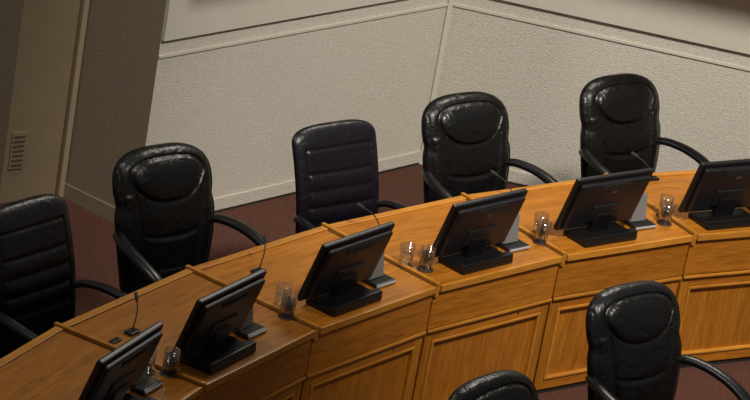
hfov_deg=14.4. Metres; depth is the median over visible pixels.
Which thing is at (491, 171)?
gooseneck microphone
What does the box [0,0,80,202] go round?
wall
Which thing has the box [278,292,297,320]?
drink glass
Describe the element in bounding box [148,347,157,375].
water glass
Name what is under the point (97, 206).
baseboard
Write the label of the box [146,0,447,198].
wall
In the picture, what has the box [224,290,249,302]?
vent
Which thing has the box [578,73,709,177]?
office chair
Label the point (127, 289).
seat cushion
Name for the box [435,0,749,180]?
wall
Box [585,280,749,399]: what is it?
office chair
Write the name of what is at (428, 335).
curved wooden desk
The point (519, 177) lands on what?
baseboard
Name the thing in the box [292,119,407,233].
office chair
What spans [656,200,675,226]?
drink glass
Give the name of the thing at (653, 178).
gooseneck microphone
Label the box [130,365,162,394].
voting console
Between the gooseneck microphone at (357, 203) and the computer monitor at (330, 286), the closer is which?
the computer monitor at (330, 286)
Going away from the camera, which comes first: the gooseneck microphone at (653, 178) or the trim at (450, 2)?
the gooseneck microphone at (653, 178)
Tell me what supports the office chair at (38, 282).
on the floor
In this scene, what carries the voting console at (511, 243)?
on the curved wooden desk
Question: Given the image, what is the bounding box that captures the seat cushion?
[124,286,145,294]
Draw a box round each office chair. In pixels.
[0,194,126,358]
[112,142,268,294]
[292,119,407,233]
[421,91,557,202]
[448,370,538,399]
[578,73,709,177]
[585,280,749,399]
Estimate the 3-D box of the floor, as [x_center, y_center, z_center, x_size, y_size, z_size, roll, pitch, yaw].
[1.505,2.952,10.756,16.000,0.100,22.000,10,22,0]
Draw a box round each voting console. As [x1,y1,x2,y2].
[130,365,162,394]
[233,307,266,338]
[361,252,396,287]
[494,213,529,251]
[621,193,656,229]
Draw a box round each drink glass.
[160,347,180,377]
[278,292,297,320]
[417,245,435,272]
[533,219,551,245]
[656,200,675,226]
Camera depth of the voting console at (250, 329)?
13.33 m
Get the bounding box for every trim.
[55,0,89,197]
[158,3,447,58]
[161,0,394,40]
[419,0,453,164]
[453,3,749,70]
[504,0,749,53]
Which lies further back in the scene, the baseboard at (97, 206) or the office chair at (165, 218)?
the baseboard at (97, 206)
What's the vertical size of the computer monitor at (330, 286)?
0.361 m
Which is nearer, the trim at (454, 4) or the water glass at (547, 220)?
the water glass at (547, 220)
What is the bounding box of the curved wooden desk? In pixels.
[0,170,749,399]
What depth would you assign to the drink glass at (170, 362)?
12.79 m
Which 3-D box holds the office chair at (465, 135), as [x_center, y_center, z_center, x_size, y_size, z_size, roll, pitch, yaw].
[0.564,0.076,15.738,0.802,1.140,0.691,-8,28,-38]
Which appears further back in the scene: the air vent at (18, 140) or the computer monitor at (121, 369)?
the air vent at (18, 140)
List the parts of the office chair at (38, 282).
armrest, backrest, armrest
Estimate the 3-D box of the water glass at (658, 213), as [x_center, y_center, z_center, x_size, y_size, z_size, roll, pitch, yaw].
[1.518,0.033,15.491,0.082,0.115,0.082,10,22,0]
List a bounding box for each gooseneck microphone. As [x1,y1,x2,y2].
[124,292,139,336]
[250,235,266,272]
[356,202,379,224]
[490,170,511,190]
[630,151,659,180]
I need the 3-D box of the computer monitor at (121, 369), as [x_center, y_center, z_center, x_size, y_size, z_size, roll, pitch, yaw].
[-1.052,0.740,12.299,0.180,0.361,0.520,18,23,20]
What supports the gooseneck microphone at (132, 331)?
on the curved wooden desk
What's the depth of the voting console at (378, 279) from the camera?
14.08 m
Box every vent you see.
[8,131,26,169]
[124,345,147,361]
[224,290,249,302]
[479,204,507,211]
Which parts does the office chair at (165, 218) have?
armrest, backrest, armrest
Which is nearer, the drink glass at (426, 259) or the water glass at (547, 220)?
the drink glass at (426, 259)
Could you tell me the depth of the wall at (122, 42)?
16.08 m
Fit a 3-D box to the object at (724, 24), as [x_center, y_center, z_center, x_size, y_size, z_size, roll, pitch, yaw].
[3.095,-1.639,16.786,5.088,2.080,0.075,13,22,7]
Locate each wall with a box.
[0,0,23,186]
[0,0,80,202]
[65,0,166,206]
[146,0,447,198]
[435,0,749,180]
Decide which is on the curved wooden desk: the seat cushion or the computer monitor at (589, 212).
the computer monitor at (589, 212)
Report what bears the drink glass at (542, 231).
on the curved wooden desk
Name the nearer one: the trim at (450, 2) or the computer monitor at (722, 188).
the computer monitor at (722, 188)
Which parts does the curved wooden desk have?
rail, panel, rail, panel, rail, rail, panel, rail, panel, rail, rail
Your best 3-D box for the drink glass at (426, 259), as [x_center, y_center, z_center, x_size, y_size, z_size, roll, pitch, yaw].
[0.251,0.284,14.318,0.082,0.115,0.082,10,22,0]
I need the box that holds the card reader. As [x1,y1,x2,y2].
[108,337,121,344]
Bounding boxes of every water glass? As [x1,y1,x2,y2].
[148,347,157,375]
[274,281,291,306]
[397,241,415,268]
[531,211,549,233]
[656,193,674,216]
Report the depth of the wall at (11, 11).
15.98 m
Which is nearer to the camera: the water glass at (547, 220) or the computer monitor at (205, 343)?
the computer monitor at (205, 343)
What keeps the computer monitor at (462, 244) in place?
on the curved wooden desk
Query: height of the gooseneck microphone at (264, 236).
0.140 m
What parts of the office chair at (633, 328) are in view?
armrest, backrest, armrest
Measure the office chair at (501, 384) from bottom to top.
1.140 m
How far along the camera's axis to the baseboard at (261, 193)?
16.95 m
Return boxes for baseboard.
[63,183,114,222]
[214,151,420,212]
[507,169,562,186]
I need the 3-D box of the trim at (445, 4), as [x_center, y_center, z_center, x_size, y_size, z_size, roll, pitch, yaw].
[-0.370,-0.969,16.680,0.060,0.015,2.348,27,28,37]
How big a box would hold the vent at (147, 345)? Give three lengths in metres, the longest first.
0.200 x 0.004 x 0.003 m
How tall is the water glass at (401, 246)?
0.115 m
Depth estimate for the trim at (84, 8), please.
16.25 m
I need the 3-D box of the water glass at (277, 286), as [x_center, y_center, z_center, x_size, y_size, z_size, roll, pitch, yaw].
[-0.425,0.442,13.635,0.082,0.115,0.082,10,22,0]
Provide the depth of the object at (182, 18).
16.10 m
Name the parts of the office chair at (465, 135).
armrest, backrest, armrest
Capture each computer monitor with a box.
[78,321,163,399]
[172,269,266,374]
[298,221,394,316]
[430,188,527,274]
[553,168,653,247]
[678,159,749,229]
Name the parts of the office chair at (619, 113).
armrest, backrest, armrest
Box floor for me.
[0,164,749,399]

